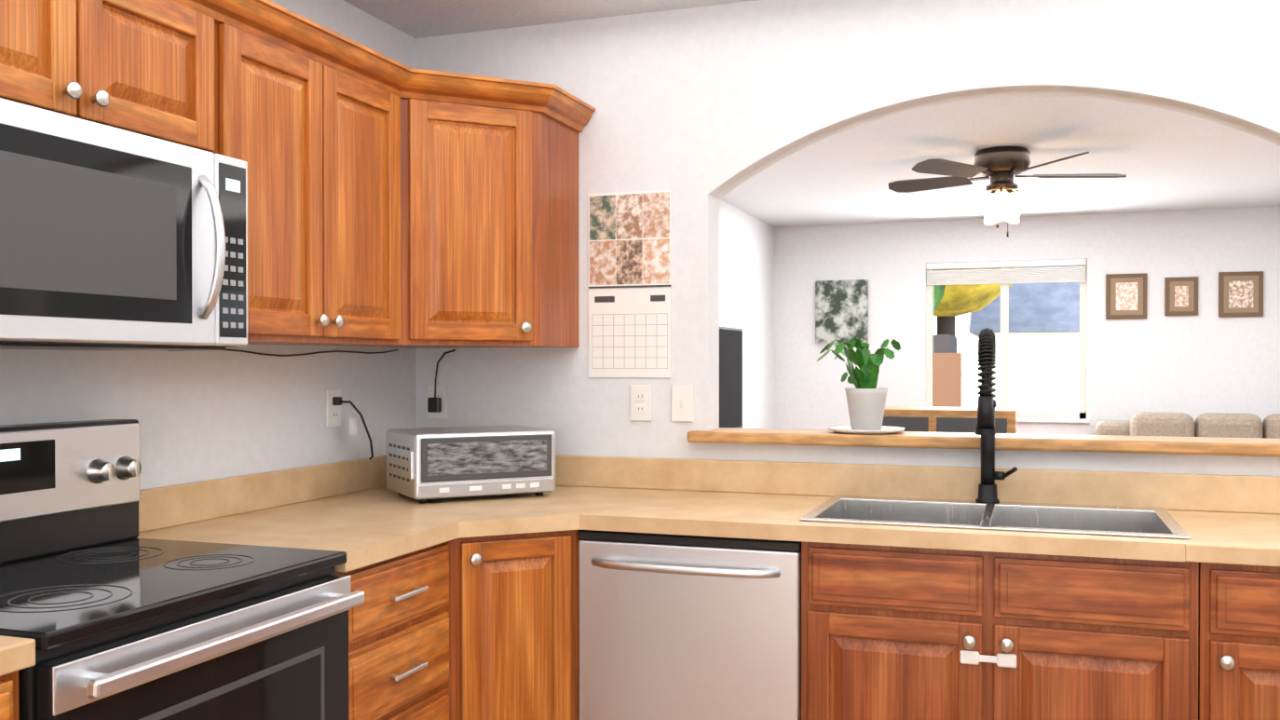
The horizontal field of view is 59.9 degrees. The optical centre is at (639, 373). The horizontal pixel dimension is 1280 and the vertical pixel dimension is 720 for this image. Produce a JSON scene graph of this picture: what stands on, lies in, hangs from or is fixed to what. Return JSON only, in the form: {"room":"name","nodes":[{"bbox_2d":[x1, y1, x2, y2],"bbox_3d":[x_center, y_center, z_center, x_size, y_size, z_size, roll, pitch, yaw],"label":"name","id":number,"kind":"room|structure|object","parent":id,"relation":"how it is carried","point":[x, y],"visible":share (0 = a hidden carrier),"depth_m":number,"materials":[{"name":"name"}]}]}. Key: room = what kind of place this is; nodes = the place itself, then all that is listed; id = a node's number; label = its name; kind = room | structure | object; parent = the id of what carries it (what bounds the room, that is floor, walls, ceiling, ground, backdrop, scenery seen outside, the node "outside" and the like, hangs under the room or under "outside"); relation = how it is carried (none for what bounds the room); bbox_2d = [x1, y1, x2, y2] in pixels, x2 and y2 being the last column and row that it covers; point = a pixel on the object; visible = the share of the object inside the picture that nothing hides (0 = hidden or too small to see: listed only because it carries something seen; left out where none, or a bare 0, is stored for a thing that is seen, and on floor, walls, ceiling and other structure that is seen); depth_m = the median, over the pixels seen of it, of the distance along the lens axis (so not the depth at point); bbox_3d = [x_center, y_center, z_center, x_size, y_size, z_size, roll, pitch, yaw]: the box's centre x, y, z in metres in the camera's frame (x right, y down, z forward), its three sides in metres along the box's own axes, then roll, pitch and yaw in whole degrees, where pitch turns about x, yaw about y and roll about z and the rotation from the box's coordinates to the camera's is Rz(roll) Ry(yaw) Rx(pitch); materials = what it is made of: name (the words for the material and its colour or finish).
{"room":"kitchen","nodes":[
{"label":"kitchen","id":0,"kind":"room"},
{"bbox_2d":[0,0,774,490],"bbox_3d":[-0.955,0.064,3.538,0.130,2.440,12.260,0,1,19],"label":"wall","id":1,"kind":"structure","parent":0,"point":[199,415],"depth_m":3.13,"materials":[{"name":"paint"}]},
{"bbox_2d":[0,0,219,154],"bbox_3d":[-1.204,-0.659,2.135,0.324,0.382,0.768,0,1,19],"label":"upper cabinet","id":2,"kind":"object","parent":1,"relation":"attached to","point":[151,68],"depth_m":2.18,"materials":[{"name":"brown wood"}]},
{"bbox_2d":[0,97,247,350],"bbox_3d":[-1.142,-0.255,2.116,0.454,0.412,0.761,0,1,19],"label":"microwave","id":3,"kind":"object","parent":2,"relation":"attached to","point":[113,238],"visible":1,"depth_m":2.06,"materials":[{"name":"grey metal"}]},
{"bbox_2d":[219,0,409,348],"bbox_3d":[-0.917,-0.469,2.874,0.375,0.776,0.815,0,1,19],"label":"upper cabinet","id":4,"kind":"object","parent":1,"relation":"attached to","point":[392,203],"depth_m":2.77,"materials":[{"name":"brown wood"}]},
{"bbox_2d":[326,389,340,427],"bbox_3d":[-0.933,0.105,3.387,0.008,0.115,0.072,0,1,19],"label":"outlet","id":5,"kind":"object","parent":1,"relation":"attached to","point":[333,415],"visible":0.94,"depth_m":3.37,"materials":[{"name":"white plastic"}]},
{"bbox_2d":[168,348,455,460],"bbox_3d":[-0.919,0.095,3.172,0.160,0.345,1.354,0,1,19],"label":"cord","id":6,"kind":"object","parent":5,"relation":"attached to","point":[434,404],"visible":0.81,"depth_m":3.39,"materials":[{"name":"black plastic"},{"name":"rubber"}]},
{"bbox_2d":[406,66,585,348],"bbox_3d":[-0.601,-0.474,3.419,0.609,0.776,0.679,0,1,19],"label":"upper cabinet","id":7,"kind":"object","parent":1,"relation":"attached to","point":[494,161],"depth_m":3.27,"materials":[{"name":"brown wood"}]},
{"bbox_2d":[343,0,1279,227],"bbox_3d":[2.030,-1.177,2.473,6.460,0.060,12.260,0,1,19],"label":"ceiling","id":8,"kind":"structure","parent":0,"point":[1164,159],"depth_m":5.98,"materials":[{"name":"white paint"}]},
{"bbox_2d":[888,146,1126,237],"bbox_3d":[1.929,-0.947,5.907,1.227,0.459,1.186,0,1,19],"label":"ceiling fan","id":9,"kind":"object","parent":8,"relation":"hanging from","point":[1000,167],"visible":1,"depth_m":5.78,"materials":[{"name":"brown metal"}]},
{"bbox_2d":[415,0,1279,476],"bbox_3d":[0.710,0.065,3.393,3.106,2.440,0.130,0,1,19],"label":"wall","id":10,"kind":"structure","parent":0,"point":[699,112],"depth_m":3.45,"materials":[{"name":"paint"}]},
{"bbox_2d":[427,384,447,419],"bbox_3d":[-0.696,0.097,3.814,0.072,0.115,0.008,0,1,19],"label":"outlet","id":11,"kind":"object","parent":10,"relation":"attached to","point":[442,391],"visible":0.65,"depth_m":3.81,"materials":[{"name":"white plastic"}]},
{"bbox_2d":[588,189,671,377],"bbox_3d":[-0.034,-0.287,3.578,0.282,0.598,0.006,0,1,19],"label":"calendar","id":12,"kind":"object","parent":10,"relation":"attached to","point":[630,284],"visible":1,"depth_m":3.58,"materials":[{"name":"white paper"}]},
{"bbox_2d":[630,384,651,421],"bbox_3d":[0.003,0.094,3.568,0.072,0.115,0.008,0,1,19],"label":"electrical outlet","id":13,"kind":"object","parent":10,"relation":"attached to","point":[640,402],"visible":1,"depth_m":3.56,"materials":[{"name":"white plastic"}]},
{"bbox_2d":[671,385,693,422],"bbox_3d":[0.134,0.094,3.519,0.072,0.115,0.012,0,1,19],"label":"light switch","id":14,"kind":"object","parent":10,"relation":"attached to","point":[682,403],"visible":1,"depth_m":3.52,"materials":[{"name":"white plastic"}]},
{"bbox_2d":[687,427,1279,456],"bbox_3d":[1.049,0.199,3.275,1.835,0.035,0.230,0,1,19],"label":"sill","id":15,"kind":"structure","parent":10,"relation":"attached to","point":[1184,445],"depth_m":3.19,"materials":[{"name":"brown wood"}]},
{"bbox_2d":[816,337,904,434],"bbox_3d":[0.677,0.035,3.410,0.270,0.288,0.277,0,1,19],"label":"potted plant","id":16,"kind":"object","parent":15,"relation":"on","point":[865,399],"visible":1,"depth_m":3.36,"materials":[{"name":"green plant"}]},
{"bbox_2d":[773,206,1279,435],"bbox_3d":[3.067,0.019,8.550,4.380,2.440,0.130,0,1,19],"label":"wall","id":17,"kind":"structure","parent":0,"point":[1206,359],"depth_m":8.35,"materials":[{"name":"paint"}]},
{"bbox_2d":[815,279,868,343],"bbox_3d":[1.626,-0.500,8.968,0.420,0.510,0.028,0,1,19],"label":"picture","id":18,"kind":"object","parent":17,"relation":"attached to","point":[841,310],"visible":0.88,"depth_m":8.95},
{"bbox_2d":[925,258,1089,422],"bbox_3d":[2.820,-0.251,8.597,1.220,1.240,0.120,0,1,19],"label":"window","id":19,"kind":"structure","parent":17,"relation":"in","point":[1005,273],"depth_m":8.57,"materials":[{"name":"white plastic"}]},
{"bbox_2d":[1105,272,1147,319],"bbox_3d":[3.621,-0.576,8.265,0.280,0.335,0.024,0,1,19],"label":"picture frame","id":20,"kind":"object","parent":17,"relation":"attached to","point":[1126,294],"visible":1,"depth_m":8.26,"materials":[{"name":"brown wood"}]},
{"bbox_2d":[1164,276,1198,315],"bbox_3d":[3.970,-0.567,8.142,0.220,0.280,0.024,0,1,19],"label":"picture frame","id":21,"kind":"object","parent":17,"relation":"attached to","point":[1180,296],"visible":1,"depth_m":8.13,"materials":[{"name":"brown wood"}]},
{"bbox_2d":[1218,271,1263,316],"bbox_3d":[4.335,-0.574,8.013,0.285,0.325,0.024,0,1,19],"label":"picture frame","id":22,"kind":"object","parent":17,"relation":"attached to","point":[1240,293],"visible":1,"depth_m":8.00,"materials":[{"name":"brown wood"}]},
{"bbox_3d":[0.067,1.344,0.194,4.290,0.060,6.613,0,1,19],"label":"floor","id":23,"kind":"structure","parent":0,"visible":0},
{"bbox_2d":[0,670,18,719],"bbox_3d":[-1.343,0.868,1.264,0.608,0.872,0.987,0,1,19],"label":"base cabinet","id":24,"kind":"object","parent":23,"relation":"on","point":[9,682],"depth_m":1.61,"materials":[{"name":"brown wood"}]},
{"bbox_2d":[0,419,364,719],"bbox_3d":[-1.006,0.702,2.077,0.689,1.190,0.763,0,1,19],"label":"range","id":25,"kind":"object","parent":23,"relation":"on","point":[108,610],"visible":1,"depth_m":2.09,"materials":[{"name":"black metal"}]},
{"bbox_2d":[334,536,476,719],"bbox_3d":[-0.807,0.855,2.712,0.655,0.872,0.557,0,1,19],"label":"base cabinet","id":26,"kind":"object","parent":23,"relation":"on","point":[413,636],"depth_m":2.65,"materials":[{"name":"brown wood"}]},
{"bbox_2d":[473,529,581,719],"bbox_3d":[-0.511,0.850,3.302,0.861,0.872,0.861,0,1,19],"label":"base cabinet","id":27,"kind":"object","parent":23,"relation":"on","point":[479,628],"depth_m":2.91,"materials":[{"name":"brown wood"}]},
{"bbox_2d":[0,454,1279,676],"bbox_3d":[-0.017,0.357,1.475,3.007,0.140,3.970,0,1,19],"label":"countertop","id":28,"kind":"structure","parent":27,"relation":"on","point":[360,512],"depth_m":2.98,"materials":[{"name":"laminate"}]},
{"bbox_2d":[386,425,555,503],"bbox_3d":[-0.518,0.269,3.379,0.448,0.200,0.308,0,1,-29],"label":"toaster oven","id":29,"kind":"object","parent":28,"relation":"on","point":[424,465],"visible":1,"depth_m":3.25,"materials":[{"name":"silver metal"}]},
{"bbox_2d":[799,494,1190,539],"bbox_3d":[0.919,0.465,2.933,0.900,0.196,0.536,0,1,19],"label":"double-bowl sink","id":30,"kind":"object","parent":28,"relation":"in","point":[1088,519],"visible":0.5,"depth_m":3.07,"materials":[{"name":"silver metal"}]},
{"bbox_2d":[975,327,1017,503],"bbox_3d":[0.982,0.119,3.067,0.113,0.492,0.230,0,1,19],"label":"spring faucet","id":31,"kind":"object","parent":28,"relation":"on","point":[986,430],"visible":1,"depth_m":3.01,"materials":[{"name":"black metal"}]},
{"bbox_2d":[578,530,801,719],"bbox_3d":[0.201,0.854,3.117,0.597,0.868,0.622,0,1,19],"label":"dishwasher","id":32,"kind":"object","parent":23,"relation":"on","point":[676,627],"visible":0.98,"depth_m":2.87,"materials":[{"name":"grey metal"}]},
{"bbox_2d":[801,573,1207,719],"bbox_3d":[0.922,0.959,2.910,0.898,0.660,0.609,0,1,19],"label":"base cabinet","id":33,"kind":"object","parent":23,"relation":"on","point":[873,648],"depth_m":2.63,"materials":[{"name":"brown wood"}]},
{"bbox_2d":[1162,560,1279,719],"bbox_3d":[1.630,0.855,2.659,0.594,0.872,0.609,0,1,19],"label":"base cabinet","id":34,"kind":"object","parent":23,"relation":"on","point":[1231,613],"depth_m":2.45,"materials":[{"name":"brown wood"}]},
{"bbox_3d":[3.125,1.293,5.599,6.460,0.066,5.677,0,1,19],"label":"floor","id":35,"kind":"structure","parent":0,"visible":0},
{"bbox_2d":[882,406,1016,433],"bbox_3d":[1.237,0.709,4.647,0.630,1.130,0.360,0,1,19],"label":"bookcase","id":36,"kind":"object","parent":35,"relation":"on","point":[935,419],"visible":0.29,"depth_m":4.47,"materials":[{"name":"brown wood"}]},
{"bbox_2d":[1093,411,1279,438],"bbox_3d":[4.040,0.763,7.587,1.700,0.970,0.950,0,1,19],"label":"sofa","id":37,"kind":"object","parent":35,"relation":"on","point":[1210,425],"visible":0.1,"depth_m":7.71,"materials":[{"name":"fabric"}]},
{"bbox_3d":[0.459,0.886,6.652,0.461,0.740,1.500,0,1,19],"label":"tv console","id":38,"kind":"object","parent":35,"relation":"on","visible":0},
{"bbox_2d":[719,326,742,428],"bbox_3d":[0.464,0.115,6.643,0.200,0.798,1.100,0,1,19],"label":"screen","id":39,"kind":"object","parent":38,"relation":"on","point":[730,377],"visible":0.25,"depth_m":6.87,"materials":[{"name":"black plastic"}]}
]}

